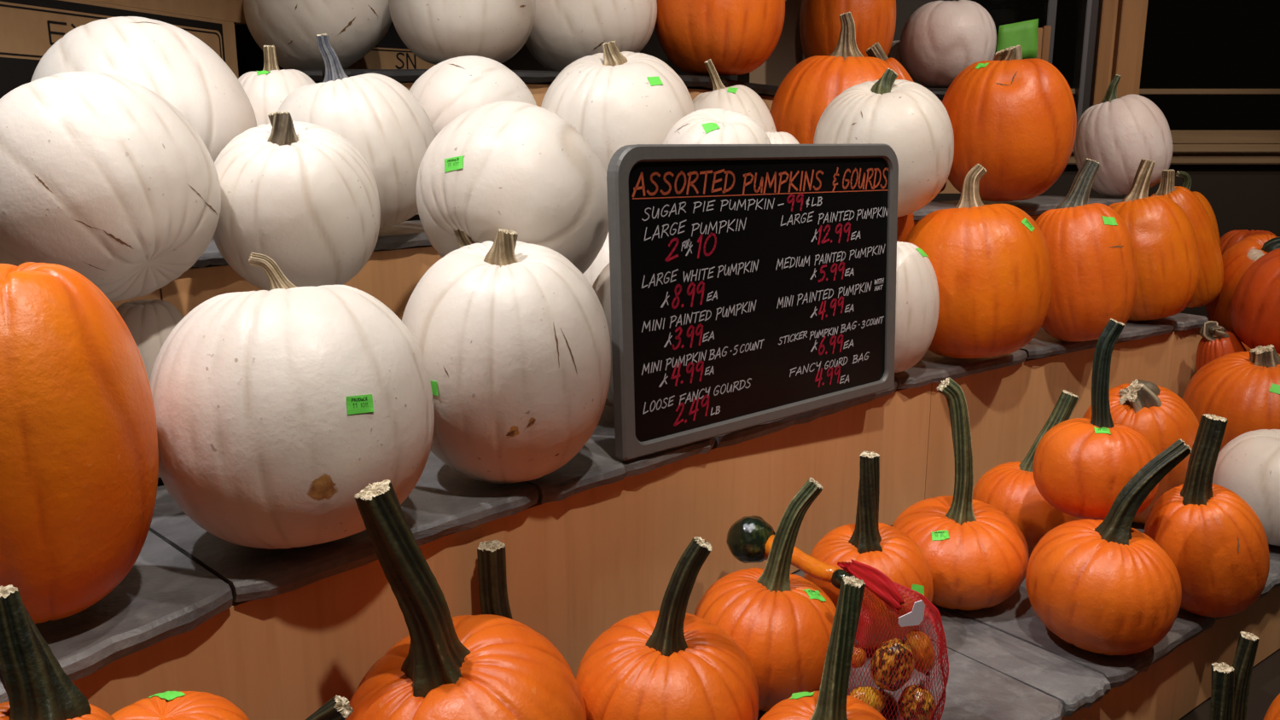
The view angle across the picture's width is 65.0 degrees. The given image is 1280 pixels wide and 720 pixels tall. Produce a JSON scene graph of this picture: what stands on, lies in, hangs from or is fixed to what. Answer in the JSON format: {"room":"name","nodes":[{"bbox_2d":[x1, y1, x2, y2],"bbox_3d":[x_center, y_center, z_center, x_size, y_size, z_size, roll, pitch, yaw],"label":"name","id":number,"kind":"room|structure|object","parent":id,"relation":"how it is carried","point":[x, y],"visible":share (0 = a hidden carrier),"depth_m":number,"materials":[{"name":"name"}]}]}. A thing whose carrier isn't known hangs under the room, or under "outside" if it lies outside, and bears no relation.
{"room":"shop","nodes":[
{"label":"shop","id":0,"kind":"room"},
{"bbox_2d":[157,477,164,487],"bbox_3d":[-2.321,-0.571,1.560,0.060,3.450,3.147,12,17,43],"label":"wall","id":1,"kind":"structure","parent":0,"point":[160,483],"depth_m":2.76,"materials":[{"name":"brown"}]},
{"bbox_2d":[234,23,639,250],"bbox_3d":[-0.614,-0.880,2.982,1.365,3.450,0.060,-7,14,-28],"label":"wall","id":2,"kind":"structure","parent":0,"point":[250,56],"depth_m":2.72,"materials":[{"name":"brown"}]},
{"bbox_2d":[640,0,1279,526],"bbox_3d":[2.200,-0.951,3.303,4.400,3.450,0.060,0,12,0],"label":"wall","id":3,"kind":"structure","parent":0,"point":[1240,196],"depth_m":3.35,"materials":[{"name":"brown"}]},
{"bbox_2d":[1067,152,1279,164],"bbox_3d":[2.650,-0.671,3.341,3.300,0.037,0.085,0,12,0],"label":"trim","id":4,"kind":"structure","parent":3,"relation":"on","point":[1178,158],"depth_m":3.30,"materials":[{"name":"brown wood"}]},
{"bbox_2d":[1071,144,1279,152],"bbox_3d":[2.650,-0.701,3.325,3.300,0.028,0.105,0,12,0],"label":"trim","id":5,"kind":"structure","parent":3,"relation":"attached to","point":[1177,148],"depth_m":3.27,"materials":[{"name":"brown wood"}]},
{"bbox_2d":[1170,130,1279,144],"bbox_3d":[2.650,-0.740,3.334,3.300,0.044,0.070,0,12,0],"label":"trim","id":6,"kind":"structure","parent":3,"relation":"attached to","point":[1178,136],"depth_m":3.30,"materials":[{"name":"brown wood"}]},
{"bbox_2d":[1031,25,1051,61],"bbox_3d":[1.273,-0.909,3.241,0.074,0.322,0.020,0,12,0],"label":"post","id":7,"kind":"object","parent":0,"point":[1044,32],"visible":0.17,"depth_m":3.21,"materials":[{"name":"brown wood"}]},
{"bbox_2d":[957,0,1279,130],"bbox_3d":[2.750,-1.308,5.062,6.500,3.400,0.050,0,12,0],"label":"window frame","id":8,"kind":"structure","parent":0,"point":[957,0],"depth_m":5.07,"materials":[{"name":"brown"}]},
{"bbox_3d":[0.500,1.170,1.790,8.000,0.050,8.200,0,12,0],"label":"floor","id":9,"kind":"structure","parent":0,"visible":0},
{"bbox_2d":[1241,342,1250,350],"bbox_3d":[1.860,-0.028,3.085,0.199,0.184,0.200,0,12,0],"label":"pumpkin","id":10,"kind":"object","parent":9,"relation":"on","point":[1246,346],"visible":0.02,"depth_m":3.00,"materials":[{"name":"orange food"}]},
{"bbox_2d":[1219,229,1277,255],"bbox_3d":[1.829,-0.268,3.032,0.214,0.247,0.216,0,12,0],"label":"pumpkin","id":11,"kind":"object","parent":10,"relation":"on","point":[1229,239],"visible":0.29,"depth_m":2.99,"materials":[{"name":"orange food"}]},
{"bbox_3d":[1.257,0.923,1.505,1.860,0.550,1.414,0,12,0],"label":"stand riser","id":12,"kind":"object","parent":9,"relation":"on","visible":0},
{"bbox_2d":[1178,648,1279,719],"bbox_3d":[1.132,0.605,1.604,2.338,0.027,0.476,-9,15,-36],"label":"ledge","id":13,"kind":"object","parent":12,"relation":"on","point":[1265,683],"visible":0.1,"depth_m":1.72,"materials":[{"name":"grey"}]},
{"bbox_2d":[1061,586,1279,719],"bbox_3d":[0.491,0.591,1.215,3.262,0.158,0.196,-12,17,-43],"label":"stand riser","id":14,"kind":"object","parent":13,"relation":"on","point":[1178,683],"visible":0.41,"depth_m":1.62,"materials":[{"name":"brown wood"}]},
{"bbox_2d":[757,521,1279,719],"bbox_3d":[0.320,0.464,1.358,3.394,0.027,0.715,-12,17,-42],"label":"ledge","id":15,"kind":"object","parent":14,"relation":"on","point":[1005,664],"visible":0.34,"depth_m":1.44,"materials":[{"name":"grey wood"}]},
{"bbox_2d":[110,691,249,719],"bbox_3d":[-0.390,0.329,0.829,0.137,0.084,0.136,0,12,0],"label":"pumpkin","id":16,"kind":"object","parent":15,"relation":"on","point":[168,705],"visible":0.99,"depth_m":0.83,"materials":[{"name":"orange plant"}]},
{"bbox_2d":[305,695,353,719],"bbox_3d":[-0.317,0.415,0.889,0.139,0.258,0.135,0,12,0],"label":"pumpkin","id":17,"kind":"object","parent":15,"relation":"on","point":[338,708],"visible":1,"depth_m":0.86,"materials":[{"name":"green plant"}]},
{"bbox_2d":[344,479,586,719],"bbox_3d":[-0.186,0.306,1.051,0.259,0.411,0.259,0,12,0],"label":"pumpkin","id":18,"kind":"object","parent":15,"relation":"on","point":[482,666],"visible":1,"depth_m":1.00,"materials":[{"name":"orange plant"}]},
{"bbox_2d":[477,539,512,619],"bbox_3d":[-0.120,0.344,1.236,0.126,0.258,0.112,9,15,35],"label":"pumpkin","id":19,"kind":"object","parent":15,"relation":"on","point":[491,555],"visible":0.2,"depth_m":1.20,"materials":[{"name":"green plant"}]},
{"bbox_2d":[72,327,1201,719],"bbox_3d":[0.277,0.256,1.606,3.028,0.268,0.195,-12,17,-43],"label":"stand riser","id":20,"kind":"object","parent":15,"relation":"on","point":[581,564],"visible":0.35,"depth_m":1.43,"materials":[{"name":"brown wood"}]},
{"bbox_2d":[0,313,1208,703],"bbox_3d":[0.156,0.088,1.673,3.168,0.027,0.535,-12,17,-43],"label":"ledge","id":21,"kind":"object","parent":20,"relation":"on","point":[183,575],"visible":0.42,"depth_m":1.11,"materials":[{"name":"grey wood"}]},
{"bbox_2d":[0,261,158,623],"bbox_3d":[-0.545,0.073,0.890,0.212,0.311,0.211,0,12,0],"label":"pumpkin","id":22,"kind":"object","parent":21,"relation":"on","point":[79,450],"visible":0.93,"depth_m":0.83,"materials":[{"name":"orange food"}]},
{"bbox_2d":[116,299,183,477],"bbox_3d":[-0.618,0.037,1.277,0.117,0.224,0.118,0,12,0],"label":"pumpkin","id":23,"kind":"object","parent":21,"relation":"on","point":[149,322],"visible":0.32,"depth_m":1.23,"materials":[{"name":"white food"}]},
{"bbox_2d":[0,71,221,302],"bbox_3d":[-0.633,-0.200,1.169,0.267,0.260,0.265,0,12,0],"label":"pumpkin","id":24,"kind":"object","parent":23,"relation":"on","point":[103,179],"visible":0.88,"depth_m":1.07,"materials":[{"name":"white"}]},
{"bbox_2d":[149,252,434,548],"bbox_3d":[-0.369,0.041,1.075,0.288,0.311,0.286,7,14,30],"label":"pumpkin","id":25,"kind":"object","parent":21,"relation":"on","point":[275,408],"visible":0.96,"depth_m":0.97,"materials":[{"name":"white plant"}]},
{"bbox_2d":[351,396,367,407],"bbox_3d":[-0.271,0.041,0.972,0.018,0.011,0.002,-12,17,-43],"label":"sticker","id":26,"kind":"object","parent":25,"relation":"on","point":[356,401],"depth_m":0.97,"materials":[{"name":"green paper"}]},
{"bbox_2d":[401,228,610,483],"bbox_3d":[-0.170,-0.007,1.278,0.268,0.325,0.271,4,13,16],"label":"pumpkin","id":27,"kind":"object","parent":21,"relation":"on","point":[512,338],"visible":0.92,"depth_m":1.17,"materials":[{"name":"white plant"}]},
{"bbox_2d":[110,214,1041,320],"bbox_3d":[-0.074,-0.099,1.872,3.288,0.248,0.259,-9,15,-36],"label":"stand riser","id":28,"kind":"object","parent":21,"relation":"on","point":[390,276],"visible":0.03,"depth_m":1.65,"materials":[{"name":"brown wood"}]},
{"bbox_2d":[191,195,1123,267],"bbox_3d":[-0.141,-0.249,1.907,3.314,0.026,0.480,-9,15,-36],"label":"ledge","id":29,"kind":"object","parent":28,"relation":"on","point":[405,234],"visible":0.11,"depth_m":1.83,"materials":[{"name":"wood"}]},
{"bbox_2d":[0,0,238,98],"bbox_3d":[-1.141,-0.463,1.899,0.342,0.395,0.704,5,13,21],"label":"carton","id":30,"kind":"object","parent":29,"relation":"on","point":[28,28],"visible":0.29,"depth_m":1.73,"materials":[{"name":"cardboard"}]},
{"bbox_2d":[87,0,246,24],"bbox_3d":[-1.145,-0.777,1.854,0.360,0.238,0.754,5,13,21],"label":"carton","id":31,"kind":"object","parent":30,"relation":"on","point":[227,10],"visible":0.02,"depth_m":2.02,"materials":[{"name":"cardboard"}]},
{"bbox_2d":[30,16,257,162],"bbox_3d":[-0.784,-0.370,1.598,0.341,0.338,0.340,0,12,0],"label":"pumpkin","id":32,"kind":"object","parent":29,"relation":"on","point":[165,59],"visible":0.43,"depth_m":1.49,"materials":[{"name":"white"}]},
{"bbox_2d":[238,45,315,125],"bbox_3d":[-0.659,-0.418,1.854,0.201,0.311,0.204,2,12,7],"label":"pumpkin","id":33,"kind":"object","parent":29,"relation":"on","point":[266,90],"visible":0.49,"depth_m":1.76,"materials":[{"name":"white plant"}]},
{"bbox_2d":[277,33,435,228],"bbox_3d":[-0.459,-0.362,1.621,0.260,0.312,0.260,0,12,0],"label":"pumpkin","id":34,"kind":"object","parent":29,"relation":"on","point":[390,128],"visible":0.68,"depth_m":1.53,"materials":[{"name":"white food"}]},
{"bbox_2d":[409,55,536,136],"bbox_3d":[-0.305,-0.426,1.831,0.252,0.247,0.252,0,12,0],"label":"pumpkin","id":35,"kind":"object","parent":29,"relation":"on","point":[452,87],"visible":0.3,"depth_m":1.73,"materials":[{"name":"white"}]},
{"bbox_2d":[541,40,695,173],"bbox_3d":[-0.043,-0.440,1.941,0.308,0.330,0.314,1,12,5],"label":"pumpkin","id":36,"kind":"object","parent":29,"relation":"on","point":[614,99],"visible":0.64,"depth_m":1.80,"materials":[{"name":"white plant"}]},
{"bbox_2d":[315,82,960,214],"bbox_3d":[0.178,-0.506,2.400,1.985,0.258,0.276,-7,14,-30],"label":"stand riser","id":37,"kind":"object","parent":29,"relation":"on","point":[538,91],"visible":0.1,"depth_m":2.22,"materials":[{"name":"wood"}]},
{"bbox_2d":[279,69,947,99],"bbox_3d":[0.158,-0.683,2.533,2.129,0.027,0.602,-8,14,-31],"label":"ledge","id":38,"kind":"object","parent":37,"relation":"on","point":[317,75],"visible":0.19,"depth_m":2.02,"materials":[{"name":"black"}]},
{"bbox_2d":[243,0,392,69],"bbox_3d":[-0.683,-0.762,2.146,0.311,0.294,0.313,0,12,0],"label":"pumpkin","id":39,"kind":"object","parent":38,"relation":"on","point":[353,28],"visible":0.81,"depth_m":2.05,"materials":[{"name":"white"}]},
{"bbox_2d":[345,21,435,69],"bbox_3d":[-0.624,-0.823,2.501,0.400,0.263,0.152,-9,15,-36],"label":"carton","id":40,"kind":"object","parent":38,"relation":"on","point":[391,52],"visible":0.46,"depth_m":2.44,"materials":[{"name":"cardboard"}]},
{"bbox_2d":[388,0,535,64],"bbox_3d":[-0.359,-0.726,2.032,0.292,0.251,0.293,0,12,0],"label":"pumpkin","id":41,"kind":"object","parent":38,"relation":"on","point":[436,32],"visible":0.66,"depth_m":1.94,"materials":[{"name":"white"}]},
{"bbox_2d":[524,0,657,71],"bbox_3d":[-0.117,-0.773,2.216,0.309,0.284,0.308,-1,12,-4],"label":"pumpkin","id":42,"kind":"object","parent":38,"relation":"on","point":[563,32],"visible":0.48,"depth_m":2.11,"materials":[{"name":"white"}]},
{"bbox_2d":[655,0,785,75],"bbox_3d":[0.183,-0.809,2.321,0.302,0.288,0.302,0,12,0],"label":"pumpkin","id":43,"kind":"object","parent":38,"relation":"on","point":[738,37],"visible":0.89,"depth_m":2.23,"materials":[{"name":"orange food"}]},
{"bbox_2d":[737,40,802,86],"bbox_3d":[0.376,-0.852,2.920,0.153,0.136,0.150,-2,12,-7],"label":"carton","id":44,"kind":"object","parent":38,"relation":"on","point":[787,54],"visible":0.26,"depth_m":2.85,"materials":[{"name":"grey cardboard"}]},
{"bbox_2d":[779,0,801,40],"bbox_3d":[0.368,-1.005,2.892,0.156,0.174,0.150,-2,12,-7],"label":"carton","id":45,"kind":"object","parent":44,"relation":"on","point":[790,31],"visible":0.11,"depth_m":2.83,"materials":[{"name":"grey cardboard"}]},
{"bbox_2d":[799,0,896,58],"bbox_3d":[0.563,-0.924,2.726,0.255,0.338,0.255,0,12,0],"label":"pumpkin","id":46,"kind":"object","parent":38,"relation":"on","point":[875,20],"visible":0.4,"depth_m":2.63,"materials":[{"name":"orange food"}]},
{"bbox_2d":[887,40,901,64],"bbox_3d":[0.779,-0.884,3.021,0.092,0.147,0.091,0,12,0],"label":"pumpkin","id":47,"kind":"object","parent":38,"relation":"on","point":[894,50],"visible":0.13,"depth_m":2.98,"materials":[{"name":"food"}]},
{"bbox_2d":[899,0,996,87],"bbox_3d":[0.871,-0.892,2.845,0.263,0.232,0.262,0,12,0],"label":"pumpkin","id":48,"kind":"object","parent":38,"relation":"on","point":[939,39],"visible":0.85,"depth_m":2.75,"materials":[{"name":"white food"}]},
{"bbox_2d":[663,108,771,144],"bbox_3d":[0.128,-0.321,1.691,0.197,0.201,0.200,0,12,0],"label":"pumpkin","id":49,"kind":"object","parent":29,"relation":"on","point":[706,125],"visible":0.38,"depth_m":1.62,"materials":[{"name":"white plant"}]},
{"bbox_2d":[692,58,776,132],"bbox_3d":[0.193,-0.473,2.118,0.203,0.312,0.204,10,16,37],"label":"pumpkin","id":50,"kind":"object","parent":29,"relation":"on","point":[742,99],"visible":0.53,"depth_m":2.05,"materials":[{"name":"white plant"}]},
{"bbox_2d":[765,131,799,144],"bbox_3d":[0.250,-0.356,1.929,0.138,0.161,0.138,0,12,0],"label":"pumpkin","id":51,"kind":"object","parent":29,"relation":"on","point":[775,137],"visible":0.12,"depth_m":1.88,"materials":[{"name":"white food"}]},
{"bbox_2d":[769,11,901,144],"bbox_3d":[0.477,-0.598,2.387,0.338,0.431,0.339,0,12,0],"label":"pumpkin","id":52,"kind":"object","parent":29,"relation":"on","point":[798,105],"visible":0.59,"depth_m":2.27,"materials":[{"name":"orange food"}]},
{"bbox_2d":[813,68,954,217],"bbox_3d":[0.480,-0.425,1.985,0.272,0.285,0.276,0,12,0],"label":"pumpkin","id":53,"kind":"object","parent":29,"relation":"on","point":[905,116],"visible":0.7,"depth_m":1.88,"materials":[{"name":"white"}]},
{"bbox_2d":[866,42,946,192],"bbox_3d":[0.685,-0.617,2.588,0.218,0.388,0.125,0,12,0],"label":"pumpkin","id":54,"kind":"object","parent":29,"relation":"on","point":[875,50],"visible":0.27,"depth_m":2.55,"materials":[{"name":"orange food"}]},
{"bbox_2d":[942,45,1076,201],"bbox_3d":[0.865,-0.557,2.376,0.310,0.354,0.312,0,12,0],"label":"pumpkin","id":55,"kind":"object","parent":29,"relation":"on","point":[1014,117],"visible":0.95,"depth_m":2.26,"materials":[{"name":"orange plant"}]},
{"bbox_2d":[1073,74,1173,197],"bbox_3d":[1.301,-0.602,2.704,0.246,0.322,0.239,0,12,0],"label":"pumpkin","id":56,"kind":"object","parent":29,"relation":"on","point":[1116,133],"visible":0.81,"depth_m":2.62,"materials":[{"name":"white food"}]},
{"bbox_2d":[582,232,609,285],"bbox_3d":[-0.025,-0.116,1.817,0.205,0.302,0.201,0,12,0],"label":"pumpkin","id":57,"kind":"object","parent":21,"relation":"on","point":[602,259],"visible":0.02,"depth_m":1.73,"materials":[{"name":"white food"}]},
{"bbox_2d":[592,262,613,404],"bbox_3d":[0.022,-0.043,1.587,0.224,0.248,0.224,0,12,0],"label":"pumpkin","id":58,"kind":"object","parent":21,"relation":"on","point":[601,286],"visible":0.02,"depth_m":1.52,"materials":[{"name":"white food"}]},
{"bbox_2d":[606,143,898,460],"bbox_3d":[0.203,-0.114,1.539,0.629,0.424,0.036,-11,16,-40],"label":"price board","id":59,"kind":"object","parent":21,"relation":"on","point":[752,285],"visible":1,"depth_m":1.49,"materials":[{"name":"black"}]},
{"bbox_2d":[896,212,913,242],"bbox_3d":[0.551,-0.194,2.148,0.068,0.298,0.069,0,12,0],"label":"pumpkin","id":60,"kind":"object","parent":21,"relation":"on","point":[905,224],"visible":0.04,"depth_m":2.10,"materials":[{"name":"orange food"}]},
{"bbox_2d":[894,241,939,372],"bbox_3d":[0.454,-0.098,1.862,0.192,0.239,0.193,0,12,0],"label":"pumpkin","id":61,"kind":"object","parent":21,"relation":"on","point":[917,295],"visible":0.38,"depth_m":1.78,"materials":[{"name":"white plant"}]},
{"bbox_2d":[904,163,1051,358],"bbox_3d":[0.665,-0.195,1.994,0.290,0.381,0.288,0,12,0],"label":"pumpkin","id":62,"kind":"object","parent":21,"relation":"on","point":[991,264],"visible":0.89,"depth_m":1.89,"materials":[{"name":"orange plant"}]},
{"bbox_2d":[1035,158,1137,341],"bbox_3d":[0.949,-0.234,2.160,0.230,0.391,0.224,4,13,18],"label":"pumpkin","id":63,"kind":"object","parent":21,"relation":"on","point":[1090,247],"visible":0.84,"depth_m":2.08,"materials":[{"name":"orange plant"}]},
{"bbox_2d":[1107,158,1199,320],"bbox_3d":[1.215,-0.285,2.415,0.238,0.386,0.236,0,12,0],"label":"pumpkin","id":64,"kind":"object","parent":21,"relation":"on","point":[1164,239],"visible":0.79,"depth_m":2.33,"materials":[{"name":"orange food"}]},
{"bbox_2d":[1151,169,1223,308],"bbox_3d":[1.416,-0.314,2.613,0.210,0.358,0.158,-1,12,-3],"label":"pumpkin","id":65,"kind":"object","parent":21,"relation":"on","point":[1211,275],"visible":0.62,"depth_m":2.56,"materials":[{"name":"orange food"}]},
{"bbox_2d":[1175,171,1221,250],"bbox_3d":[1.557,-0.367,2.837,0.162,0.328,0.145,7,14,29],"label":"pumpkin","id":66,"kind":"object","parent":21,"relation":"on","point":[1187,180],"visible":0.23,"depth_m":2.79,"materials":[{"name":"orange food"}]},
{"bbox_3d":[-0.474,0.037,1.400,0.156,0.177,0.157,0,12,0],"label":"pumpkin","id":67,"kind":"object","parent":21,"relation":"on","visible":0},
{"bbox_2d":[212,110,380,290],"bbox_3d":[-0.462,-0.209,1.347,0.220,0.240,0.225,-5,13,-21],"label":"pumpkin","id":68,"kind":"object","parent":67,"relation":"on","point":[299,195],"visible":0.86,"depth_m":1.27,"materials":[{"name":"white plant"}]},
{"bbox_3d":[-0.176,-0.002,1.565,0.152,0.184,0.151,0,12,0],"label":"pumpkin","id":69,"kind":"object","parent":21,"relation":"on","visible":0},
{"bbox_2d":[415,100,608,273],"bbox_3d":[-0.181,-0.232,1.454,0.282,0.278,0.276,0,12,0],"label":"pumpkin","id":70,"kind":"object","parent":69,"relation":"on","point":[522,168],"visible":0.71,"depth_m":1.34,"materials":[{"name":"white plant"}]},
{"bbox_2d":[575,536,758,719],"bbox_3d":[0.030,0.340,1.159,0.218,0.298,0.217,0,12,0],"label":"pumpkin","id":71,"kind":"object","parent":15,"relation":"on","point":[667,663],"visible":0.98,"depth_m":1.11,"materials":[{"name":"orange plant"}]},
{"bbox_2d":[693,477,836,711],"bbox_3d":[0.169,0.301,1.318,0.200,0.305,0.202,0,12,0],"label":"pumpkin","id":72,"kind":"object","parent":15,"relation":"on","point":[782,621],"visible":0.71,"depth_m":1.26,"materials":[{"name":"orange plant"}]},
{"bbox_2d":[726,515,850,589],"bbox_3d":[0.220,0.276,1.448,0.218,0.073,0.074,9,15,37],"label":"gourd","id":73,"kind":"object","parent":15,"relation":"on","point":[749,539],"visible":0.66,"depth_m":1.46,"materials":[{"name":"plant"}]},
{"bbox_2d":[759,576,885,719],"bbox_3d":[0.199,0.363,1.052,0.173,0.297,0.174,0,12,0],"label":"pumpkin","id":74,"kind":"object","parent":15,"relation":"on","point":[832,701],"visible":1,"depth_m":1.02,"materials":[{"name":"orange plant"}]},
{"bbox_2d":[803,451,933,648],"bbox_3d":[0.339,0.272,1.479,0.188,0.295,0.188,0,12,0],"label":"pumpkin","id":75,"kind":"object","parent":15,"relation":"on","point":[882,547],"visible":0.66,"depth_m":1.43,"materials":[{"name":"orange plant"}]},
{"bbox_2d":[837,559,948,719],"bbox_3d":[0.305,0.357,1.217,0.136,0.240,0.125,0,12,0],"label":"mesh bag","id":76,"kind":"object","parent":15,"relation":"on","point":[881,587],"visible":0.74,"depth_m":1.18,"materials":[{"name":"red plastic"}]},
{"bbox_2d":[850,640,866,668],"bbox_3d":[0.266,0.361,1.235,0.025,0.037,0.026,0,12,0],"label":"gourd","id":77,"kind":"object","parent":76,"relation":"in","point":[859,653],"visible":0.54,"depth_m":1.23,"materials":[{"name":"orange food"}]},
{"bbox_2d":[849,686,890,712],"bbox_3d":[0.280,0.414,1.220,0.052,0.033,0.033,0,12,0],"label":"gourd","id":78,"kind":"object","parent":76,"relation":"in","point":[862,690],"visible":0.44,"depth_m":1.21,"materials":[{"name":"yellow food"}]},
{"bbox_2d":[879,687,900,719],"bbox_3d":[0.300,0.434,1.252,0.048,0.057,0.048,0,12,0],"label":"gourd","id":79,"kind":"object","parent":76,"relation":"in","point":[894,703],"visible":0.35,"depth_m":1.23,"materials":[{"name":"brown food"}]},
{"bbox_2d":[870,636,915,692],"bbox_3d":[0.304,0.364,1.209,0.052,0.070,0.050,0,12,0],"label":"gourd","id":80,"kind":"object","parent":76,"relation":"in","point":[902,656],"visible":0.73,"depth_m":1.19,"materials":[{"name":"orange food"}]},
{"bbox_2d":[897,680,936,719],"bbox_3d":[0.336,0.416,1.218,0.044,0.055,0.044,0,12,0],"label":"gourd","id":81,"kind":"object","parent":76,"relation":"in","point":[907,693],"visible":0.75,"depth_m":1.21,"materials":[{"name":"food"}]},
{"bbox_2d":[905,629,936,675],"bbox_3d":[0.344,0.362,1.237,0.040,0.063,0.038,0,12,0],"label":"gourd","id":82,"kind":"object","parent":76,"relation":"in","point":[922,659],"visible":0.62,"depth_m":1.22,"materials":[{"name":"orange food"}]},
{"bbox_2d":[892,378,1029,610],"bbox_3d":[0.516,0.206,1.611,0.219,0.368,0.219,0,12,0],"label":"pumpkin","id":83,"kind":"object","parent":15,"relation":"on","point":[977,556],"visible":0.88,"depth_m":1.56,"materials":[{"name":"orange plant"}]},
{"bbox_2d":[972,389,1083,555],"bbox_3d":[0.700,0.199,1.801,0.193,0.294,0.192,0,12,0],"label":"pumpkin","id":84,"kind":"object","parent":15,"relation":"on","point":[1010,488],"visible":0.52,"depth_m":1.75,"materials":[{"name":"orange food"}]},
{"bbox_2d":[1025,439,1191,655],"bbox_3d":[0.678,0.263,1.462,0.207,0.316,0.208,-1,12,-2],"label":"pumpkin","id":85,"kind":"object","parent":15,"relation":"on","point":[1106,587],"visible":1,"depth_m":1.41,"materials":[{"name":"orange food"}]},
{"bbox_2d":[1032,318,1159,520],"bbox_3d":[0.722,0.093,1.576,0.185,0.320,0.184,0,12,0],"label":"pumpkin","id":86,"kind":"object","parent":85,"relation":"on","point":[1080,466],"visible":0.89,"depth_m":1.54,"materials":[{"name":"orange plant"}]},
{"bbox_2d":[1082,379,1198,523],"bbox_3d":[0.966,0.173,1.942,0.229,0.292,0.231,0,12,0],"label":"pumpkin","id":87,"kind":"object","parent":15,"relation":"on","point":[1157,413],"visible":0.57,"depth_m":1.84,"materials":[{"name":"orange plant"}]},
{"bbox_2d":[1143,413,1269,617],"bbox_3d":[0.882,0.239,1.556,0.180,0.326,0.172,0,12,0],"label":"pumpkin","id":88,"kind":"object","parent":15,"relation":"on","point":[1217,544],"visible":0.91,"depth_m":1.51,"materials":[{"name":"orange"}]},
{"bbox_2d":[1195,320,1246,372],"bbox_3d":[1.441,0.050,2.467,0.179,0.301,0.131,0,12,0],"label":"pumpkin","id":89,"kind":"object","parent":15,"relation":"on","point":[1216,341],"visible":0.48,"depth_m":2.41,"materials":[{"name":"orange food"}]},
{"bbox_2d":[1182,344,1279,451],"bbox_3d":[1.381,0.106,2.244,0.302,0.289,0.303,0,12,0],"label":"pumpkin","id":90,"kind":"object","parent":15,"relation":"on","point":[1242,388],"visible":0.74,"depth_m":2.17,"materials":[{"name":"orange plant"}]},
{"bbox_2d":[1229,248,1279,354],"bbox_3d":[1.540,-0.130,2.356,0.262,0.272,0.262,0,12,0],"label":"pumpkin","id":91,"kind":"object","parent":90,"relation":"on","point":[1254,313],"visible":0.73,"depth_m":2.32,"materials":[{"name":"orange food"}]},
{"bbox_2d":[1212,429,1279,546],"bbox_3d":[1.182,0.235,1.852,0.236,0.196,0.236,0,12,0],"label":"pumpkin","id":92,"kind":"object","parent":15,"relation":"on","point":[1248,466],"visible":0.62,"depth_m":1.80,"materials":[{"name":"white food"}]},
{"bbox_3d":[1.720,0.055,2.755,0.179,0.165,0.179,0,12,0],"label":"pumpkin","id":93,"kind":"object","parent":15,"relation":"on","visible":0},
{"bbox_2d":[1205,234,1279,342],"bbox_3d":[1.640,-0.190,2.681,0.223,0.296,0.266,0,12,0],"label":"pumpkin","id":94,"kind":"object","parent":93,"relation":"on","point":[1237,258],"visible":0.47,"depth_m":2.61,"materials":[{"name":"orange food"}]},
{"bbox_3d":[-0.405,0.484,0.704,0.169,0.200,0.170,0,12,0],"label":"pumpkin","id":95,"kind":"object","parent":15,"relation":"on","visible":0},
{"bbox_2d":[0,584,114,719],"bbox_3d":[-0.408,0.256,0.660,0.131,0.215,0.131,0,12,0],"label":"pumpkin","id":96,"kind":"object","parent":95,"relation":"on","point":[36,686],"visible":1,"depth_m":0.65,"materials":[{"name":"green plant"}]},
{"bbox_2d":[1209,662,1234,719],"bbox_3d":[0.733,0.514,1.259,0.113,0.288,0.112,0,12,0],"label":"pumpkin","id":97,"kind":"object","parent":13,"relation":"on","point":[1223,675],"visible":1,"depth_m":1.23,"materials":[{"name":"green plant"}]},
{"bbox_2d":[1232,631,1259,719],"bbox_3d":[0.895,0.506,1.502,0.114,0.209,0.116,0,12,0],"label":"pumpkin","id":98,"kind":"object","parent":13,"relation":"on","point":[1243,661],"visible":0.9,"depth_m":1.48,"materials":[{"name":"green plant"}]},
{"bbox_2d":[1263,693,1279,719],"bbox_3d":[0.907,0.536,1.345,0.138,0.202,0.137,0,12,0],"label":"pumpkin","id":99,"kind":"object","parent":13,"relation":"on","point":[1273,712],"visible":1,"depth_m":1.35,"materials":[{"name":"orange food"}]},
{"bbox_3d":[2.710,-2.294,3.010,3.380,0.700,0.060,0,12,0],"label":"wall","id":100,"kind":"structure","parent":0,"visible":0},
{"bbox_2d":[958,0,1279,129],"bbox_3d":[2.615,-1.354,3.190,3.170,1.214,0.090,0,12,0],"label":"window","id":101,"kind":"structure","parent":100,"relation":"in","point":[1205,64],"depth_m":3.27,"materials":[{"name":"black glass"}]},
{"bbox_2d":[995,18,1038,58],"bbox_3d":[1.188,-1.011,3.159,0.126,0.120,0.015,0,12,0],"label":"sign","id":102,"kind":"object","parent":101,"relation":"hanging from","point":[1024,34],"visible":0.8,"depth_m":3.15,"materials":[{"name":"green paper"}]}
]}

